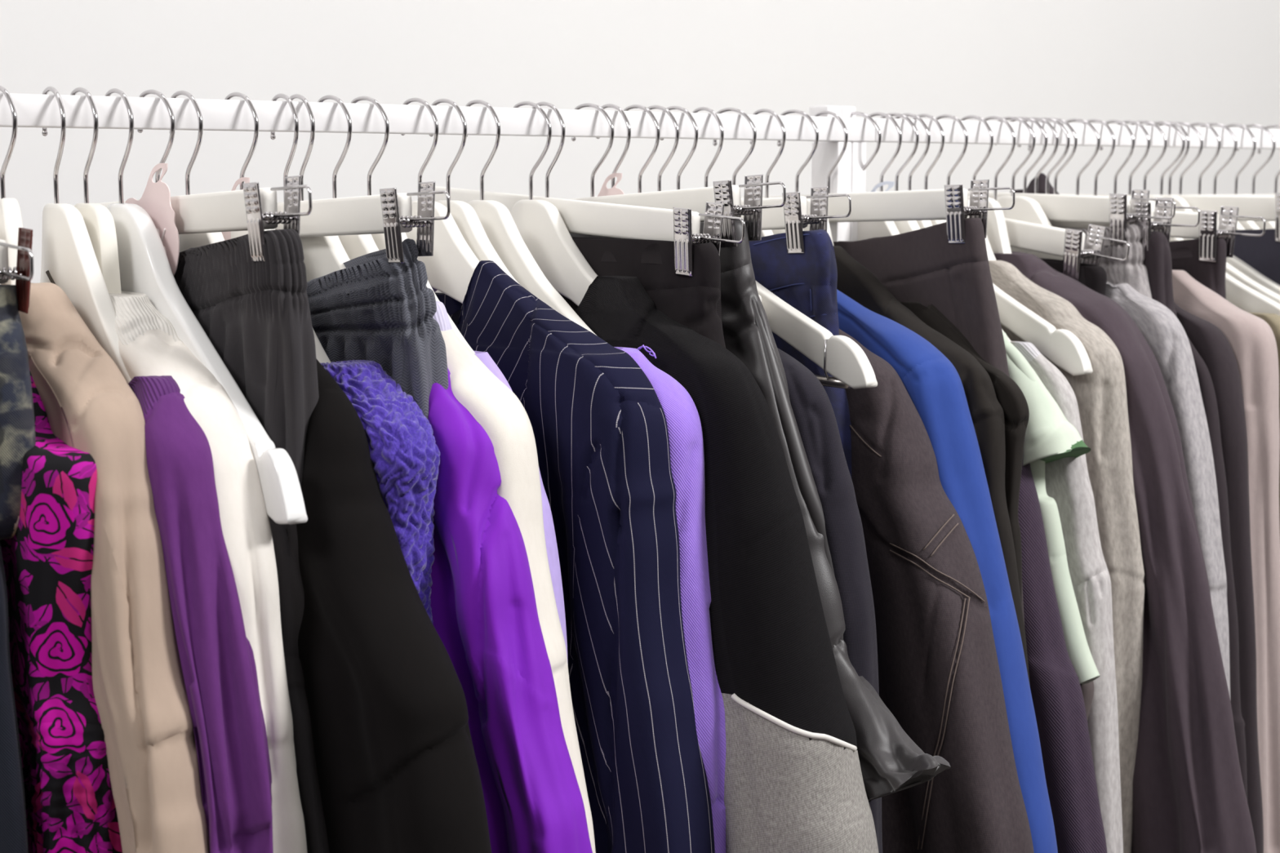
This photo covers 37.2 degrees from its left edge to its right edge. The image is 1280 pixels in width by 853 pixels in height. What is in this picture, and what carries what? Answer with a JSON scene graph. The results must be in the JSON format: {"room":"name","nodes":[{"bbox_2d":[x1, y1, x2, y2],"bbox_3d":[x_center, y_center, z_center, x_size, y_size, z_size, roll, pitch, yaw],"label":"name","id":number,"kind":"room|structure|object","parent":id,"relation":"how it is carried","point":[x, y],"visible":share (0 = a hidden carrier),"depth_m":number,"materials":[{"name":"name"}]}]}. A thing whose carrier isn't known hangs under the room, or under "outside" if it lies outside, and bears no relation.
{"room":"clothing store","nodes":[
{"label":"clothing store","id":0,"kind":"room"},
{"bbox_2d":[434,260,715,852],"bbox_3d":[-0.175,0.195,1.537,0.066,0.662,0.664,-7,10,-44],"label":"blazer","id":1,"kind":"object","parent":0,"point":[598,423],"visible":0.39,"depth_m":1.34,"materials":[{"name":"blue fabric"}]},
{"bbox_2d":[0,0,1279,283],"bbox_3d":[-0.406,-0.341,2.248,6.600,3.000,0.100,-6,9,-38],"label":"wall","id":2,"kind":"structure","parent":0,"point":[1188,61],"depth_m":2.49,"materials":[{"name":"white paint"}]},
{"bbox_2d":[568,219,951,800],"bbox_3d":[-0.040,0.049,1.622,0.054,0.455,0.799,-6,9,-38],"label":"garment","id":3,"kind":"object","parent":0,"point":[891,762],"visible":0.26,"depth_m":1.41,"materials":[{"name":"leather"}]},
{"bbox_2d":[749,229,851,476],"bbox_3d":[0.057,0.161,1.717,0.036,0.680,0.450,-6,9,-38],"label":"pants","id":4,"kind":"object","parent":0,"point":[806,282],"visible":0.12,"depth_m":1.56,"materials":[{"name":"blue fabric"}]},
{"bbox_2d":[836,289,1057,852],"bbox_3d":[0.113,0.180,1.765,0.055,0.632,0.740,-6,9,-38],"label":"blazer","id":5,"kind":"object","parent":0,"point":[933,384],"visible":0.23,"depth_m":1.55,"materials":[{"name":"fabric"}]},
{"bbox_3d":[0.960,1.391,0.746,6.600,0.050,4.480,-6,9,-38],"label":"floor","id":6,"kind":"structure","parent":0,"visible":0},
{"bbox_2d":[0,93,875,241],"bbox_3d":[-0.506,0.527,1.312,1.847,1.518,0.500,-6,9,-38],"label":"clothes rack","id":7,"kind":"object","parent":6,"relation":"on","point":[33,110],"visible":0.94,"depth_m":1.49,"materials":[{"name":"metal"}]},
{"bbox_2d":[0,85,22,284],"bbox_3d":[-0.424,-0.111,1.296,0.029,0.240,0.344,-5,9,-33],"label":"hanger","id":8,"kind":"object","parent":7,"relation":"hanging from","point":[11,219],"visible":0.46,"depth_m":1.27,"materials":[{"name":"white paint"}]},
{"bbox_2d":[0,227,33,313],"bbox_3d":[-0.456,-0.149,1.228,0.031,0.147,0.348,-6,9,-38],"label":"hanger","id":9,"kind":"object","parent":7,"relation":"hanging from","point":[23,273],"visible":1,"depth_m":1.14,"materials":[{"name":"white paint"}]},
{"bbox_2d":[0,284,35,540],"bbox_3d":[-0.475,0.242,1.300,0.038,0.687,0.330,-6,9,-38],"label":"garment","id":10,"kind":"object","parent":9,"relation":"hanging from","point":[17,424],"visible":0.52,"depth_m":1.14,"materials":[{"name":"fabric"}]},
{"bbox_2d":[10,515,19,537],"bbox_3d":[-0.386,0.057,1.181,0.015,0.029,0.057,-4,9,-31],"label":"flower","id":11,"kind":"object","parent":10,"relation":"on","point":[14,519],"depth_m":1.16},
{"bbox_2d":[40,86,131,383],"bbox_3d":[-0.395,-0.111,1.319,0.031,0.246,0.384,-5,9,-34],"label":"hanger","id":12,"kind":"object","parent":7,"relation":"hanging from","point":[69,262],"visible":0.47,"depth_m":1.28,"materials":[{"name":"white paint"}]},
{"bbox_2d":[128,375,273,852],"bbox_3d":[-0.402,0.250,1.356,0.059,0.598,0.550,-6,9,-38],"label":"sweater","id":13,"kind":"object","parent":12,"relation":"hanging from","point":[217,660],"visible":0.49,"depth_m":1.15,"materials":[{"name":"fabric"}]},
{"bbox_2d":[108,290,307,852],"bbox_3d":[-0.386,0.224,1.370,0.056,0.646,0.596,-6,9,-38],"label":"sweater","id":14,"kind":"object","parent":12,"relation":"hanging from","point":[149,344],"visible":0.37,"depth_m":1.18,"materials":[{"name":"fabric"}]},
{"bbox_2d":[70,87,121,293],"bbox_3d":[-0.378,-0.113,1.333,0.030,0.246,0.392,-5,9,-34],"label":"hanger","id":15,"kind":"object","parent":7,"relation":"hanging from","point":[99,221],"visible":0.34,"depth_m":1.30,"materials":[{"name":"beige paint"}]},
{"bbox_2d":[73,89,311,261],"bbox_3d":[-0.325,-0.178,1.329,0.031,0.116,0.397,-6,9,-38],"label":"hanger","id":16,"kind":"object","parent":7,"relation":"hanging from","point":[253,209],"visible":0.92,"depth_m":1.25,"materials":[{"name":"white paint"}]},
{"bbox_2d":[173,229,329,852],"bbox_3d":[-0.343,0.198,1.400,0.046,0.690,0.580,-6,9,-38],"label":"trousers","id":17,"kind":"object","parent":16,"relation":"hanging from","point":[255,315],"visible":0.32,"depth_m":1.22,"materials":[{"name":"grey fabric"}]},
{"bbox_2d":[168,90,224,252],"bbox_3d":[-0.318,-0.127,1.379,0.031,0.230,0.420,-5,9,-34],"label":"hanger","id":18,"kind":"object","parent":7,"relation":"hanging from","point":[188,241],"visible":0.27,"depth_m":1.35,"materials":[{"name":"white paint"}]},
{"bbox_2d":[296,358,491,852],"bbox_3d":[-0.325,0.235,1.418,0.066,0.611,0.843,-6,9,-38],"label":"coat","id":19,"kind":"object","parent":18,"relation":"hanging from","point":[397,771],"visible":0.41,"depth_m":1.18,"materials":[{"name":"fabric"}]},
{"bbox_2d":[105,88,307,524],"bbox_3d":[-0.357,-0.100,1.351,0.033,0.276,0.495,-5,9,-35],"label":"hanger","id":20,"kind":"object","parent":7,"relation":"hanging from","point":[144,267],"visible":0.38,"depth_m":1.27,"materials":[{"name":"white plastic"}]},
{"bbox_2d":[124,163,179,275],"bbox_3d":[-0.343,-0.143,1.334,0.002,0.083,0.088,-6,9,-38],"label":"paper tag","id":21,"kind":"object","parent":20,"relation":"hanging from","point":[155,199],"visible":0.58,"depth_m":1.32,"materials":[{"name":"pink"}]},
{"bbox_2d":[224,92,330,363],"bbox_3d":[-0.284,-0.127,1.406,0.031,0.236,0.426,-5,9,-34],"label":"hanger","id":22,"kind":"object","parent":7,"relation":"hanging from","point":[321,355],"visible":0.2,"depth_m":1.37,"materials":[{"name":"white paint"}]},
{"bbox_2d":[221,177,249,240],"bbox_3d":[-0.299,-0.148,1.399,0.002,0.070,0.082,-6,9,-38],"label":"paper tag","id":23,"kind":"object","parent":22,"relation":"hanging from","point":[227,235],"visible":0.19,"depth_m":1.39,"materials":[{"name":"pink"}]},
{"bbox_2d":[320,360,439,622],"bbox_3d":[-0.291,0.179,1.437,0.056,0.480,0.490,-6,9,-38],"label":"knit sweater","id":24,"kind":"object","parent":22,"relation":"hanging from","point":[405,455],"visible":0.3,"depth_m":1.24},
{"bbox_2d":[289,93,350,281],"bbox_3d":[-0.246,-0.131,1.436,0.030,0.236,0.426,-5,9,-34],"label":"hanger","id":25,"kind":"object","parent":7,"relation":"hanging from","point":[326,255],"visible":0.26,"depth_m":1.40,"materials":[{"name":"white paint"}]},
{"bbox_2d":[427,367,592,852],"bbox_3d":[-0.255,0.227,1.473,0.065,0.615,0.796,-6,9,-38],"label":"blouse","id":26,"kind":"object","parent":25,"relation":"hanging from","point":[483,604],"visible":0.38,"depth_m":1.25,"materials":[{"name":"fabric"}]},
{"bbox_2d":[317,94,378,259],"bbox_3d":[-0.224,-0.137,1.453,0.031,0.229,0.426,-5,9,-34],"label":"hanger","id":27,"kind":"object","parent":7,"relation":"hanging from","point":[355,246],"visible":0.2,"depth_m":1.42,"materials":[{"name":"white paint"}]},
{"bbox_2d":[433,301,595,852],"bbox_3d":[-0.232,0.213,1.491,0.052,0.637,0.712,-6,9,-38],"label":"sweater","id":28,"kind":"object","parent":27,"relation":"hanging from","point":[491,403],"visible":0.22,"depth_m":1.28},
{"bbox_2d":[270,93,450,263],"bbox_3d":[-0.245,-0.184,1.392,0.031,0.120,0.397,-6,9,-38],"label":"hanger","id":29,"kind":"object","parent":7,"relation":"hanging from","point":[389,213],"visible":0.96,"depth_m":1.31,"materials":[{"name":"white paint"}]},
{"bbox_2d":[306,238,448,418],"bbox_3d":[-0.264,0.195,1.462,0.051,0.682,0.481,-6,9,-38],"label":"trousers","id":30,"kind":"object","parent":29,"relation":"hanging from","point":[372,308],"visible":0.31,"depth_m":1.29,"materials":[{"name":"fabric"}]},
{"bbox_2d":[351,96,475,353],"bbox_3d":[-0.201,-0.130,1.472,0.030,0.247,0.373,-5,9,-34],"label":"hanger","id":31,"kind":"object","parent":7,"relation":"hanging from","point":[379,238],"visible":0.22,"depth_m":1.44,"materials":[{"name":"white paint"}]},
{"bbox_2d":[474,351,568,664],"bbox_3d":[-0.209,0.229,1.513,0.041,0.599,0.512,-6,9,-38],"label":"shirt","id":32,"kind":"object","parent":31,"relation":"hanging from","point":[548,527],"visible":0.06,"depth_m":1.32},
{"bbox_2d":[400,97,479,303],"bbox_3d":[-0.166,-0.149,1.499,0.030,0.216,0.426,-6,10,-40],"label":"hanger","id":33,"kind":"object","parent":7,"relation":"hanging from","point":[450,271],"visible":0.34,"depth_m":1.46,"materials":[{"name":"white paint"}]},
{"bbox_2d":[428,98,519,292],"bbox_3d":[-0.144,-0.151,1.515,0.031,0.216,0.440,-5,9,-34],"label":"hanger","id":34,"kind":"object","parent":7,"relation":"hanging from","point":[464,215],"visible":0.17,"depth_m":1.48,"materials":[{"name":"white paint"}]},
{"bbox_2d":[435,99,596,335],"bbox_3d":[-0.120,-0.152,1.535,0.031,0.220,0.426,-5,9,-34],"label":"hanger","id":35,"kind":"object","parent":7,"relation":"hanging from","point":[500,227],"visible":0.26,"depth_m":1.49,"materials":[{"name":"white paint"}]},
{"bbox_2d":[614,344,725,852],"bbox_3d":[-0.127,0.220,1.576,0.053,0.601,0.594,-6,9,-38],"label":"sweatshirt","id":36,"kind":"object","parent":35,"relation":"hanging from","point":[681,412],"visible":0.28,"depth_m":1.34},
{"bbox_2d":[511,101,597,306],"bbox_3d":[-0.082,-0.158,1.565,0.031,0.216,0.426,-5,9,-34],"label":"hanger","id":37,"kind":"object","parent":7,"relation":"hanging from","point":[540,224],"visible":0.38,"depth_m":1.53,"materials":[{"name":"white paint"}]},
{"bbox_2d":[574,275,878,852],"bbox_3d":[-0.091,0.194,1.603,0.091,0.649,0.870,-6,9,-38],"label":"jacket","id":38,"kind":"object","parent":37,"relation":"hanging from","point":[793,782],"visible":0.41,"depth_m":1.34,"materials":[{"name":"fabric"}]},
{"bbox_2d":[434,102,745,276],"bbox_3d":[-0.059,-0.196,1.542,0.031,0.135,0.438,-6,9,-38],"label":"hanger","id":39,"kind":"object","parent":7,"relation":"hanging from","point":[682,226],"visible":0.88,"depth_m":1.47,"materials":[{"name":"white paint"}]},
{"bbox_2d":[559,237,725,347],"bbox_3d":[-0.076,0.193,1.613,0.039,0.706,0.638,-6,9,-38],"label":"trousers","id":40,"kind":"object","parent":39,"relation":"hanging from","point":[694,302],"visible":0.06,"depth_m":1.44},
{"bbox_2d":[595,103,631,187],"bbox_3d":[-0.016,-0.162,1.617,0.031,0.222,0.426,-5,9,-34],"label":"hanger","id":41,"kind":"object","parent":7,"relation":"hanging from","point":[620,109],"visible":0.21,"depth_m":1.59,"materials":[{"name":"white paint"}]},
{"bbox_2d":[597,173,624,196],"bbox_3d":[-0.029,-0.174,1.612,0.001,0.080,0.079,-6,9,-38],"label":"paper tag","id":42,"kind":"object","parent":41,"relation":"hanging from","point":[604,191],"visible":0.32,"depth_m":1.60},
{"bbox_2d":[777,347,882,852],"bbox_3d":[-0.023,0.212,1.658,0.045,0.597,0.665,-6,9,-38],"label":"jacket","id":43,"kind":"object","parent":41,"relation":"hanging from","point":[811,404],"visible":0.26,"depth_m":1.42,"materials":[{"name":"black fabric"}]},
{"bbox_2d":[623,104,660,192],"bbox_3d":[0.005,-0.186,1.631,0.026,0.177,0.253,-5,9,-32],"label":"hanger","id":44,"kind":"object","parent":7,"relation":"hanging from","point":[647,110],"visible":0.16,"depth_m":1.61,"materials":[{"name":"white paint"}]},
{"bbox_2d":[571,102,786,247],"bbox_3d":[-0.022,-0.209,1.568,0.031,0.115,0.422,-6,9,-38],"label":"hanger","id":45,"kind":"object","parent":7,"relation":"hanging from","point":[695,199],"visible":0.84,"depth_m":1.46,"materials":[{"name":"white paint"}]},
{"bbox_2d":[643,105,761,302],"bbox_3d":[0.022,-0.188,1.644,0.026,0.177,0.253,-5,9,-32],"label":"hanger","id":46,"kind":"object","parent":7,"relation":"hanging from","point":[667,111],"visible":0.17,"depth_m":1.62,"materials":[{"name":"white paint"}]},
{"bbox_2d":[712,107,773,236],"bbox_3d":[0.090,-0.153,1.704,0.030,0.260,0.411,-5,9,-34],"label":"hanger","id":47,"kind":"object","parent":7,"relation":"hanging from","point":[764,233],"visible":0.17,"depth_m":1.67,"materials":[{"name":"white paint"}]},
{"bbox_2d":[839,328,1034,852],"bbox_3d":[0.081,0.196,1.743,0.071,0.605,0.752,-6,9,-38],"label":"denim jacket","id":48,"kind":"object","parent":47,"relation":"hanging from","point":[940,676],"visible":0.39,"depth_m":1.52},
{"bbox_2d":[659,106,877,389],"bbox_3d":[0.043,-0.165,1.663,0.044,0.228,0.475,-6,9,-38],"label":"hanger","id":49,"kind":"object","parent":7,"relation":"hanging from","point":[841,357],"visible":0.36,"depth_m":1.52,"materials":[{"name":"white paint"}]},
{"bbox_2d":[692,106,851,253],"bbox_3d":[0.076,-0.215,1.646,0.031,0.124,0.307,-6,9,-38],"label":"hanger","id":50,"kind":"object","parent":7,"relation":"hanging from","point":[793,216],"visible":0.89,"depth_m":1.58,"materials":[{"name":"white paint"}]},
{"bbox_2d":[749,108,803,234],"bbox_3d":[0.121,-0.170,1.727,0.031,0.233,0.423,-5,9,-34],"label":"hanger","id":51,"kind":"object","parent":7,"relation":"hanging from","point":[775,114],"visible":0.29,"depth_m":1.70,"materials":[{"name":"white paint"}]},
{"bbox_2d":[777,109,834,245],"bbox_3d":[0.150,-0.172,1.750,0.031,0.234,0.426,-5,9,-34],"label":"hanger","id":52,"kind":"object","parent":7,"relation":"hanging from","point":[791,111],"visible":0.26,"depth_m":1.72,"materials":[{"name":"white paint"}]},
{"bbox_2d":[833,245,1030,685],"bbox_3d":[0.147,0.161,1.790,0.056,0.663,0.620,-6,9,-38],"label":"coat","id":53,"kind":"object","parent":52,"relation":"hanging from","point":[998,409],"visible":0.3,"depth_m":1.59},
{"bbox_2d":[740,110,1014,243],"bbox_3d":[0.193,-0.230,1.738,0.031,0.118,0.392,-6,9,-38],"label":"hanger","id":54,"kind":"object","parent":7,"relation":"hanging from","point":[950,204],"visible":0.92,"depth_m":1.67,"materials":[{"name":"white paint"}]},
{"bbox_2d":[833,217,1024,622],"bbox_3d":[0.173,0.136,1.807,0.037,0.669,0.550,-6,9,-38],"label":"trousers","id":55,"kind":"object","parent":54,"relation":"hanging from","point":[922,266],"visible":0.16,"depth_m":1.64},
{"bbox_2d":[840,106,1279,241],"bbox_3d":[1.105,0.362,2.586,2.331,1.518,0.500,-6,9,-38],"label":"clothes rack","id":56,"kind":"object","parent":6,"relation":"on","point":[978,133],"visible":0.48,"depth_m":1.92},
{"bbox_2d":[851,111,899,240],"bbox_3d":[0.211,-0.158,1.800,0.030,0.275,0.369,-5,9,-34],"label":"hanger","id":57,"kind":"object","parent":56,"relation":"hanging from","point":[866,230],"visible":0.12,"depth_m":1.77,"materials":[{"name":"white paint"}]},
{"bbox_2d":[869,111,920,234],"bbox_3d":[0.235,-0.171,1.818,0.029,0.255,0.357,-5,9,-34],"label":"hanger","id":58,"kind":"object","parent":56,"relation":"hanging from","point":[904,226],"visible":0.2,"depth_m":1.78,"materials":[{"name":"white paint"}]},
{"bbox_2d":[1002,331,1099,684],"bbox_3d":[0.229,0.055,1.842,0.068,0.327,0.538,-6,9,-38],"label":"blouse","id":59,"kind":"object","parent":58,"relation":"hanging from","point":[1050,437],"visible":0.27,"depth_m":1.66,"materials":[{"name":"green fabric"}]},
{"bbox_2d":[880,112,932,228],"bbox_3d":[0.251,-0.110,1.839,0.029,0.382,0.355,-5,9,-33],"label":"hanger","id":60,"kind":"object","parent":56,"relation":"hanging from","point":[922,224],"visible":0.04,"depth_m":1.80,"materials":[{"name":"white paint"}]},
{"bbox_2d":[1080,680,1093,722],"bbox_3d":[0.244,0.135,1.865,0.027,0.224,0.497,-6,9,-38],"label":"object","id":61,"kind":"object","parent":60,"relation":"hanging from","point":[1087,689],"visible":0.07,"depth_m":1.68,"materials":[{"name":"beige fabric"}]},
{"bbox_2d":[894,113,1010,341],"bbox_3d":[0.265,-0.167,1.843,0.030,0.269,0.378,-5,9,-34],"label":"hanger","id":62,"kind":"object","parent":56,"relation":"hanging from","point":[938,221],"visible":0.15,"depth_m":1.81,"materials":[{"name":"white paint"}]},
{"bbox_2d":[1009,341,1123,852],"bbox_3d":[0.258,0.193,1.883,0.037,0.576,0.542,-6,9,-38],"label":"sweater","id":63,"kind":"object","parent":62,"relation":"hanging from","point":[1067,480],"visible":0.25,"depth_m":1.69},
{"bbox_2d":[935,114,995,260],"bbox_3d":[0.308,-0.187,1.875,0.030,0.237,0.384,-5,9,-34],"label":"hanger","id":64,"kind":"object","parent":56,"relation":"hanging from","point":[991,256],"visible":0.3,"depth_m":1.84,"materials":[{"name":"white paint"}]},
{"bbox_2d":[988,260,1144,852],"bbox_3d":[0.301,0.155,1.911,0.051,0.646,0.487,-6,9,-38],"label":"sweatshirt","id":65,"kind":"object","parent":64,"relation":"hanging from","point":[1100,395],"visible":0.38,"depth_m":1.72,"materials":[{"name":"fabric"}]},
{"bbox_2d":[960,115,1011,253],"bbox_3d":[0.337,-0.191,1.898,0.030,0.236,0.402,-5,9,-34],"label":"hanger","id":66,"kind":"object","parent":56,"relation":"hanging from","point":[997,231],"visible":0.25,"depth_m":1.86,"materials":[{"name":"white paint"}]},
{"bbox_2d":[993,251,1256,852],"bbox_3d":[0.331,0.149,1.932,0.070,0.652,0.712,-6,9,-38],"label":"jacket","id":67,"kind":"object","parent":66,"relation":"hanging from","point":[1189,794],"visible":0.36,"depth_m":1.72,"materials":[{"name":"fabric"}]},
{"bbox_2d":[912,113,1093,375],"bbox_3d":[0.283,-0.184,1.855,0.030,0.238,0.404,-5,9,-34],"label":"hanger","id":68,"kind":"object","parent":56,"relation":"hanging from","point":[1061,347],"visible":0.3,"depth_m":1.74,"materials":[{"name":"white paint"}]},
{"bbox_2d":[994,116,1063,260],"bbox_3d":[0.383,-0.203,1.933,0.030,0.221,0.391,-5,9,-34],"label":"hanger","id":69,"kind":"object","parent":56,"relation":"hanging from","point":[1026,209],"visible":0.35,"depth_m":1.91,"materials":[{"name":"white paint"}]},
{"bbox_2d":[1105,280,1230,697],"bbox_3d":[0.376,0.157,1.973,0.044,0.625,0.582,-6,9,-38],"label":"sweatshirt","id":70,"kind":"object","parent":69,"relation":"hanging from","point":[1168,340],"visible":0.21,"depth_m":1.77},
{"bbox_2d":[1027,117,1070,194],"bbox_3d":[0.425,-0.190,1.968,0.030,0.255,0.386,-5,9,-34],"label":"hanger","id":71,"kind":"object","parent":56,"relation":"hanging from","point":[1055,121],"visible":0.16,"depth_m":1.94,"materials":[{"name":"white paint"}]},
{"bbox_2d":[1186,336,1247,799],"bbox_3d":[0.410,0.173,2.002,0.028,0.584,0.561,-6,9,-38],"label":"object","id":72,"kind":"object","parent":71,"relation":"hanging from","point":[1206,384],"visible":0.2,"depth_m":1.81,"materials":[{"name":"fabric"}]},
{"bbox_2d":[983,115,1129,281],"bbox_3d":[0.372,-0.227,1.886,0.031,0.161,0.281,-6,9,-38],"label":"hanger","id":73,"kind":"object","parent":56,"relation":"hanging from","point":[1067,243],"visible":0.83,"depth_m":1.84,"materials":[{"name":"white paint"}]},
{"bbox_2d":[1040,257,1106,295],"bbox_3d":[0.355,0.089,1.948,0.027,0.524,0.326,-6,9,-38],"label":"trousers","id":74,"kind":"object","parent":73,"relation":"hanging from","point":[1093,277],"visible":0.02,"depth_m":1.81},
{"bbox_2d":[1040,117,1077,194],"bbox_3d":[0.435,-0.201,1.975,0.030,0.236,0.402,-5,9,-34],"label":"hanger","id":75,"kind":"object","parent":56,"relation":"hanging from","point":[1062,121],"visible":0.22,"depth_m":1.95,"materials":[{"name":"white paint"}]},
{"bbox_2d":[1009,173,1263,852],"bbox_3d":[0.431,0.099,2.009,0.052,0.728,0.548,-6,9,-38],"label":"jacket","id":76,"kind":"object","parent":75,"relation":"hanging from","point":[1210,342],"visible":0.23,"depth_m":1.82,"materials":[{"name":"fabric"}]},
{"bbox_2d":[1142,231,1177,317],"bbox_3d":[0.405,0.120,1.990,0.032,0.652,0.487,-6,9,-38],"label":"trousers","id":77,"kind":"object","parent":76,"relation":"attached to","point":[1157,258],"visible":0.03,"depth_m":1.83,"materials":[{"name":"fabric"}]},
{"bbox_2d":[1172,270,1279,852],"bbox_3d":[0.456,0.144,2.035,0.055,0.633,0.549,-6,9,-38],"label":"coat","id":78,"kind":"object","parent":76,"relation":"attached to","point":[1252,341],"visible":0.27,"depth_m":1.83,"materials":[{"name":"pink fabric"}]},
{"bbox_2d":[1168,237,1226,299],"bbox_3d":[0.479,0.067,2.043,0.028,0.545,0.391,-6,9,-38],"label":"trousers","id":79,"kind":"object","parent":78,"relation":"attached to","point":[1184,253],"visible":0.03,"depth_m":1.90,"materials":[{"name":"fabric"}]},
{"bbox_2d":[1017,452,1106,852],"bbox_3d":[0.204,0.204,1.842,0.049,0.562,0.643,-6,9,-38],"label":"coat","id":80,"kind":"object","parent":56,"relation":"attached to","point":[1058,700],"visible":0.16,"depth_m":1.64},
{"bbox_2d":[967,116,1175,246],"bbox_3d":[0.409,-0.247,1.911,0.031,0.127,0.312,-6,9,-38],"label":"hanger","id":81,"kind":"object","parent":56,"relation":"hanging from","point":[1113,209],"visible":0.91,"depth_m":1.86,"materials":[{"name":"white paint"}]},
{"bbox_2d":[1066,118,1100,195],"bbox_3d":[0.463,-0.213,1.996,0.031,0.217,0.426,-5,9,-34],"label":"hanger","id":82,"kind":"object","parent":56,"relation":"hanging from","point":[1085,122],"visible":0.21,"depth_m":1.97,"materials":[{"name":"white paint"}]},
{"bbox_2d":[1017,116,1199,250],"bbox_3d":[0.423,-0.245,1.922,0.031,0.135,0.342,-6,9,-38],"label":"hanger","id":83,"kind":"object","parent":56,"relation":"hanging from","point":[1162,208],"visible":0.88,"depth_m":1.84,"materials":[{"name":"white paint"}]},
{"bbox_2d":[1098,119,1134,204],"bbox_3d":[0.512,-0.212,2.035,0.031,0.228,0.420,-5,9,-34],"label":"hanger","id":84,"kind":"object","parent":56,"relation":"hanging from","point":[1124,124],"visible":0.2,"depth_m":2.01,"materials":[{"name":"white paint"}]},
{"bbox_2d":[1247,311,1279,524],"bbox_3d":[0.504,0.161,2.077,0.043,0.591,0.567,-6,9,-38],"label":"jacket","id":85,"kind":"object","parent":84,"relation":"hanging from","point":[1273,320],"visible":0.06,"depth_m":1.88,"materials":[{"name":"fabric"}]},
{"bbox_2d":[1065,121,1279,241],"bbox_3d":[0.597,-0.267,2.059,0.031,0.127,0.360,-6,9,-38],"label":"hanger","id":86,"kind":"object","parent":56,"relation":"hanging from","point":[1268,207],"visible":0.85,"depth_m":2.01,"materials":[{"name":"white paint"}]},
{"bbox_2d":[1082,119,1266,262],"bbox_3d":[0.497,-0.248,1.982,0.031,0.144,0.358,-6,9,-38],"label":"hanger","id":87,"kind":"object","parent":56,"relation":"hanging from","point":[1206,232],"visible":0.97,"depth_m":1.89,"materials":[{"name":"white paint"}]},
{"bbox_2d":[1165,121,1218,228],"bbox_3d":[0.602,-0.228,2.106,0.031,0.216,0.440,-5,9,-34],"label":"hanger","id":88,"kind":"object","parent":56,"relation":"hanging from","point":[1192,126],"visible":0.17,"depth_m":2.08,"materials":[{"name":"white paint"}]},
{"bbox_2d":[1116,120,1279,315],"bbox_3d":[0.532,-0.221,2.050,0.031,0.216,0.440,-5,9,-34],"label":"hanger","id":89,"kind":"object","parent":56,"relation":"hanging from","point":[1241,295],"visible":0.27,"depth_m":1.94,"materials":[{"name":"white paint"}]},
{"bbox_2d":[1128,120,1279,303],"bbox_3d":[0.552,-0.223,2.066,0.031,0.216,0.440,-5,9,-34],"label":"hanger","id":90,"kind":"object","parent":56,"relation":"hanging from","point":[1232,271],"visible":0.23,"depth_m":1.97,"materials":[{"name":"white paint"}]},
{"bbox_2d":[1146,120,1279,294],"bbox_3d":[0.575,-0.225,2.084,0.031,0.216,0.440,-5,9,-34],"label":"hanger","id":91,"kind":"object","parent":56,"relation":"hanging from","point":[1235,262],"visible":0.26,"depth_m":2.01,"materials":[{"name":"white paint"}]},
{"bbox_2d":[1184,122,1244,230],"bbox_3d":[0.629,-0.231,2.127,0.031,0.216,0.440,-5,9,-34],"label":"hanger","id":92,"kind":"object","parent":56,"relation":"hanging from","point":[1239,226],"visible":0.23,"depth_m":2.10,"materials":[{"name":"white paint"}]},
{"bbox_2d":[1200,122,1260,229],"bbox_3d":[0.651,-0.233,2.145,0.031,0.216,0.440,-5,9,-34],"label":"hanger","id":93,"kind":"object","parent":56,"relation":"hanging from","point":[1246,224],"visible":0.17,"depth_m":2.11,"materials":[{"name":"white paint"}]},
{"bbox_2d":[1225,123,1275,229],"bbox_3d":[0.683,-0.236,2.170,0.031,0.216,0.440,-5,9,-34],"label":"hanger","id":94,"kind":"object","parent":56,"relation":"hanging from","point":[1269,224],"visible":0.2,"depth_m":2.14,"materials":[{"name":"white paint"}]},
{"bbox_2d":[1235,124,1275,195],"bbox_3d":[0.709,-0.239,2.191,0.031,0.216,0.440,-5,9,-34],"label":"hanger","id":95,"kind":"object","parent":56,"relation":"hanging from","point":[1265,129],"visible":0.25,"depth_m":2.17,"materials":[{"name":"white paint"}]},
{"bbox_2d":[1233,228,1279,284],"bbox_3d":[0.578,0.053,2.123,0.034,0.553,0.443,-6,9,-38],"label":"trousers","id":96,"kind":"object","parent":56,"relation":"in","point":[1262,253],"visible":0.03,"depth_m":1.99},
{"bbox_2d":[1257,124,1279,195],"bbox_3d":[0.744,-0.242,2.218,0.031,0.216,0.440,-5,9,-34],"label":"hanger","id":97,"kind":"object","parent":56,"relation":"hanging from","point":[1259,151],"visible":0.18,"depth_m":2.21,"materials":[{"name":"white paint"}]},
{"bbox_3d":[-0.441,-0.099,1.283,0.042,0.261,0.346,-6,9,-38],"label":"hanger","id":98,"kind":"object","parent":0,"visible":0},
{"bbox_2d":[0,368,122,852],"bbox_3d":[-0.453,0.244,1.317,0.061,0.621,0.405,-6,9,-38],"label":"dress","id":99,"kind":"object","parent":98,"relation":"hanging from","point":[70,806],"visible":0.63,"depth_m":1.15,"materials":[{"name":"fabric"}]},
{"bbox_2d":[0,282,209,852],"bbox_3d":[-0.431,0.226,1.331,0.060,0.654,0.634,-6,9,-38],"label":"jacket","id":100,"kind":"object","parent":98,"relation":"hanging from","point":[140,689],"visible":0.49,"depth_m":1.15,"materials":[{"name":"fabric"}]},
{"bbox_3d":[-0.473,-0.157,1.212,0.031,0.127,0.340,-6,9,-38],"label":"hanger","id":101,"kind":"object","parent":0,"visible":0},
{"bbox_2d":[0,545,28,852],"bbox_3d":[-0.491,0.239,1.284,0.036,0.697,0.409,-6,9,-38],"label":"trousers","id":102,"kind":"object","parent":101,"relation":"hanging from","point":[13,821],"visible":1,"depth_m":1.14,"materials":[{"name":"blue fabric"}]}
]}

